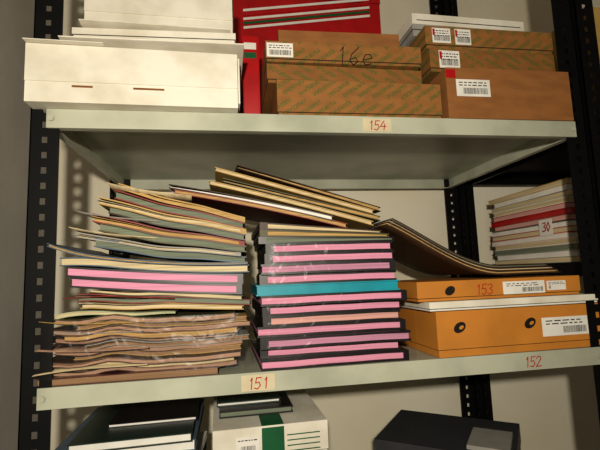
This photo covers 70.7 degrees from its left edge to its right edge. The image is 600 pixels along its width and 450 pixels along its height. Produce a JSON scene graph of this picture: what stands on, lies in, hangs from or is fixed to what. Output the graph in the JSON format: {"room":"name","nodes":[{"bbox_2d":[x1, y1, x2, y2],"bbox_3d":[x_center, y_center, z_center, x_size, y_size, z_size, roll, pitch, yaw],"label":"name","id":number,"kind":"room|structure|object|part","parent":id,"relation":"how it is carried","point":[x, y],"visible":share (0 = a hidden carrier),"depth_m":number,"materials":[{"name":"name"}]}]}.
{"room":"archive storage room","nodes":[
{"label":"archive storage room","id":0,"kind":"room"},
{"bbox_2d":[0,0,63,449],"bbox_3d":[-0.488,-0.153,-0.248,0.060,2.600,2.960,-1,-7,-9],"label":"upright","id":1,"kind":"structure","parent":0,"point":[16,16],"depth_m":0.96,"materials":[{"name":"grey paint"}]},
{"bbox_2d":[51,0,599,449],"bbox_3d":[0.649,0.006,1.457,2.850,2.600,0.060,-1,-7,-9],"label":"wall","id":2,"kind":"structure","parent":0,"point":[553,408],"depth_m":1.36,"materials":[{"name":"paint"}]},
{"bbox_3d":[0.963,1.145,-0.145,2.910,0.060,3.020,-1,-7,-9],"label":"floor","id":3,"kind":"structure","parent":0,"visible":0},
{"bbox_2d":[17,0,599,449],"bbox_3d":[0.042,0.151,0.999,1.052,2.250,0.520,-1,-7,-9],"label":"metal shelving unit","id":4,"kind":"object","parent":3,"relation":"on","point":[144,150],"visible":0.76,"depth_m":0.83,"materials":[{"name":"grey metal"}]},
{"bbox_3d":[-0.418,0.132,0.690,0.045,2.250,0.040,-1,-7,-9],"label":"post","id":5,"kind":"part","parent":4,"relation":"part of","materials":[{"name":"black metal"}]},
{"bbox_3d":[-0.492,0.189,1.149,0.045,2.250,0.040,-1,-7,-9],"label":"post","id":6,"kind":"part","parent":4,"relation":"part of","materials":[{"name":"black metal"}]},
{"bbox_2d":[55,397,206,449],"bbox_3d":[-0.304,0.525,0.804,0.239,0.327,0.294,-1,-7,-9],"label":"open box","id":7,"kind":"object","parent":4,"relation":"on","point":[175,424],"visible":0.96,"depth_m":0.76,"materials":[{"name":"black cardboard"}]},
{"bbox_2d":[22,35,243,112],"bbox_3d":[-0.302,-0.235,0.888,0.358,0.115,0.396,-1,-7,-9],"label":"carton","id":8,"kind":"object","parent":4,"relation":"on","point":[69,72],"visible":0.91,"depth_m":0.71,"materials":[{"name":"white cardboard"}]},
{"bbox_2d":[72,27,235,42],"bbox_3d":[-0.281,-0.311,0.923,0.295,0.042,0.338,-1,-7,-9],"label":"carton","id":9,"kind":"object","parent":8,"relation":"on","point":[76,31],"visible":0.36,"depth_m":0.76,"materials":[{"name":"white cardboard"}]},
{"bbox_2d":[78,0,232,32],"bbox_3d":[-0.287,-0.392,0.934,0.271,0.120,0.355,-1,-7,-9],"label":"carton","id":10,"kind":"object","parent":9,"relation":"on","point":[215,16],"visible":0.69,"depth_m":0.79,"materials":[{"name":"white cardboard"}]},
{"bbox_2d":[32,182,251,386],"bbox_3d":[-0.271,0.101,0.820,0.358,0.328,0.285,-1,-7,-9],"label":"stack","id":11,"kind":"object","parent":4,"relation":"on","point":[187,318],"visible":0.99,"depth_m":0.71,"materials":[{"name":"paper"}]},
{"bbox_2d":[240,36,260,113],"bbox_3d":[-0.121,-0.286,1.006,0.036,0.230,0.231,-1,-7,-9],"label":"packet","id":12,"kind":"object","parent":4,"relation":"on","point":[250,80],"visible":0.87,"depth_m":0.90,"materials":[{"name":"red cardboard"}]},
{"bbox_2d":[213,389,328,449],"bbox_3d":[-0.068,0.527,0.855,0.212,0.316,0.256,-1,-7,-9],"label":"storage box","id":13,"kind":"object","parent":4,"relation":"on","point":[306,427],"visible":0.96,"depth_m":0.76,"materials":[{"name":"cardboard"}]},
{"bbox_2d":[217,390,292,418],"bbox_3d":[-0.101,0.363,0.893,0.148,0.020,0.183,-1,-7,-9],"label":"notebook","id":14,"kind":"object","parent":13,"relation":"on","point":[273,402],"visible":0.59,"depth_m":0.83,"materials":[{"name":"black paper"}]},
{"bbox_2d":[232,0,380,112],"bbox_3d":[0.024,-0.429,1.249,0.435,0.560,0.111,-1,-7,-9],"label":"striped box","id":15,"kind":"object","parent":4,"relation":"on","point":[263,19],"visible":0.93,"depth_m":1.21,"materials":[{"name":"red cardboard"}]},
{"bbox_2d":[250,222,410,370],"bbox_3d":[0.045,0.132,0.858,0.281,0.255,0.259,-1,-7,-9],"label":"stack","id":16,"kind":"object","parent":4,"relation":"on","point":[323,296],"visible":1,"depth_m":0.75,"materials":[{"name":"paper"}]},
{"bbox_2d":[169,164,380,228],"bbox_3d":[-0.051,-0.040,0.882,0.407,0.126,0.233,-1,-7,-9],"label":"pile","id":17,"kind":"object","parent":16,"relation":"on","point":[251,194],"visible":0.94,"depth_m":0.80,"materials":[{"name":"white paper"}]},
{"bbox_2d":[270,79,441,117],"bbox_3d":[0.093,-0.218,0.963,0.325,0.069,0.333,-1,-7,-9],"label":"carton","id":18,"kind":"object","parent":4,"relation":"on","point":[290,97],"visible":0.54,"depth_m":0.80,"materials":[{"name":"brown cardboard"}]},
{"bbox_2d":[260,63,421,113],"bbox_3d":[0.064,-0.270,0.980,0.315,0.037,0.323,-1,-7,-9],"label":"carton","id":19,"kind":"object","parent":18,"relation":"on","point":[273,72],"visible":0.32,"depth_m":0.82,"materials":[{"name":"brown cardboard"}]},
{"bbox_2d":[260,41,421,96],"bbox_3d":[0.064,-0.309,0.978,0.313,0.043,0.335,-1,-7,-9],"label":"carton","id":20,"kind":"object","parent":19,"relation":"on","point":[275,52],"visible":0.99,"depth_m":0.82,"materials":[{"name":"brown cardboard"}]},
{"bbox_2d":[277,30,398,45],"bbox_3d":[0.063,-0.352,0.995,0.258,0.045,0.287,-1,-7,-9],"label":"carton","id":21,"kind":"object","parent":20,"relation":"on","point":[283,35],"visible":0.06,"depth_m":0.86,"materials":[{"name":"brown cardboard"}]},
{"bbox_2d":[374,410,520,449],"bbox_3d":[0.342,0.570,0.949,0.280,0.223,0.220,-6,-8,28],"label":"box","id":22,"kind":"object","parent":4,"relation":"on","point":[408,430],"visible":1,"depth_m":0.94,"materials":[{"name":"cardboard"}]},
{"bbox_3d":[0.502,0.171,1.312,0.045,2.250,0.040,-1,-7,-9],"label":"post","id":23,"kind":"part","parent":4,"relation":"part of","materials":[{"name":"black metal"}]},
{"bbox_2d":[398,302,599,357],"bbox_3d":[0.397,0.213,0.928,0.352,0.082,0.276,-1,-7,-9],"label":"cardboard box","id":24,"kind":"object","parent":4,"relation":"on","point":[470,332],"visible":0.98,"depth_m":0.80,"materials":[{"name":"orange cardboard"}]},
{"bbox_2d":[399,293,597,311],"bbox_3d":[0.387,0.162,0.927,0.363,0.016,0.272,-1,-7,-9],"label":"flat box","id":25,"kind":"object","parent":24,"relation":"on","point":[431,306],"visible":0.48,"depth_m":0.80,"materials":[{"name":"cardboard"}]},
{"bbox_2d":[397,275,580,301],"bbox_3d":[0.362,0.136,0.927,0.350,0.036,0.257,-1,-7,-9],"label":"cardboard box","id":26,"kind":"object","parent":25,"relation":"on","point":[463,288],"visible":0.99,"depth_m":0.81,"materials":[{"name":"orange cardboard"}]},
{"bbox_2d":[366,218,561,275],"bbox_3d":[0.337,0.057,0.976,0.373,0.122,0.250,-1,-7,-9],"label":"document folder","id":27,"kind":"object","parent":26,"relation":"on","point":[412,249],"visible":0.83,"depth_m":0.87,"materials":[{"name":"brown cardboard"}]},
{"bbox_2d":[429,67,573,120],"bbox_3d":[0.394,-0.239,1.034,0.276,0.104,0.383,-1,-7,-9],"label":"carton","id":28,"kind":"object","parent":4,"relation":"on","point":[466,93],"visible":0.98,"depth_m":0.85,"materials":[{"name":"brown cardboard"}]},
{"bbox_2d":[417,47,554,83],"bbox_3d":[0.375,-0.317,1.038,0.290,0.050,0.334,-1,-7,-9],"label":"carton","id":29,"kind":"object","parent":28,"relation":"on","point":[434,60],"visible":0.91,"depth_m":0.88,"materials":[{"name":"brown cardboard"}]},
{"bbox_2d":[409,26,552,55],"bbox_3d":[0.373,-0.367,1.046,0.292,0.048,0.332,-1,-7,-9],"label":"carton","id":30,"kind":"object","parent":29,"relation":"on","point":[429,36],"visible":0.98,"depth_m":0.88,"materials":[{"name":"brown cardboard"}]},
{"bbox_2d":[397,13,523,46],"bbox_3d":[0.353,-0.414,1.065,0.286,0.050,0.287,-1,-7,-9],"label":"flat box","id":31,"kind":"object","parent":30,"relation":"on","point":[415,22],"visible":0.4,"depth_m":0.93,"materials":[{"name":"white cardboard"}]},
{"bbox_3d":[0.576,0.114,0.853,0.045,2.250,0.040,-1,-7,-9],"label":"post","id":32,"kind":"part","parent":4,"relation":"part of","materials":[{"name":"black metal"}]},
{"bbox_2d":[445,0,599,419],"bbox_3d":[1.060,0.132,1.166,0.990,2.250,0.520,-1,-7,-9],"label":"metal shelving unit","id":33,"kind":"object","parent":3,"relation":"on","point":[549,165],"visible":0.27,"depth_m":0.99,"materials":[{"name":"metal"}]},
{"bbox_3d":[0.556,0.170,1.321,0.045,2.250,0.040,-1,-7,-9],"label":"post","id":34,"kind":"part","parent":33,"relation":"part of","materials":[{"name":"black metal"}]},
{"bbox_2d":[488,178,580,263],"bbox_3d":[0.715,0.003,1.152,0.229,0.201,0.339,-1,-7,-9],"label":"stack","id":35,"kind":"object","parent":33,"relation":"on","point":[536,224],"visible":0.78,"depth_m":1.10,"materials":[{"name":"white paper"}]},
{"bbox_2d":[551,7,599,112],"bbox_3d":[0.775,-0.341,1.086,0.312,0.270,0.271,-1,-7,-9],"label":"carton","id":36,"kind":"object","parent":33,"relation":"on","point":[596,10],"visible":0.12,"depth_m":0.95,"materials":[{"name":"brown paper"}]},
{"bbox_3d":[0.630,0.113,0.862,0.045,2.250,0.040,-1,-7,-9],"label":"post","id":37,"kind":"part","parent":33,"relation":"part of","materials":[{"name":"black metal"}]}
]}

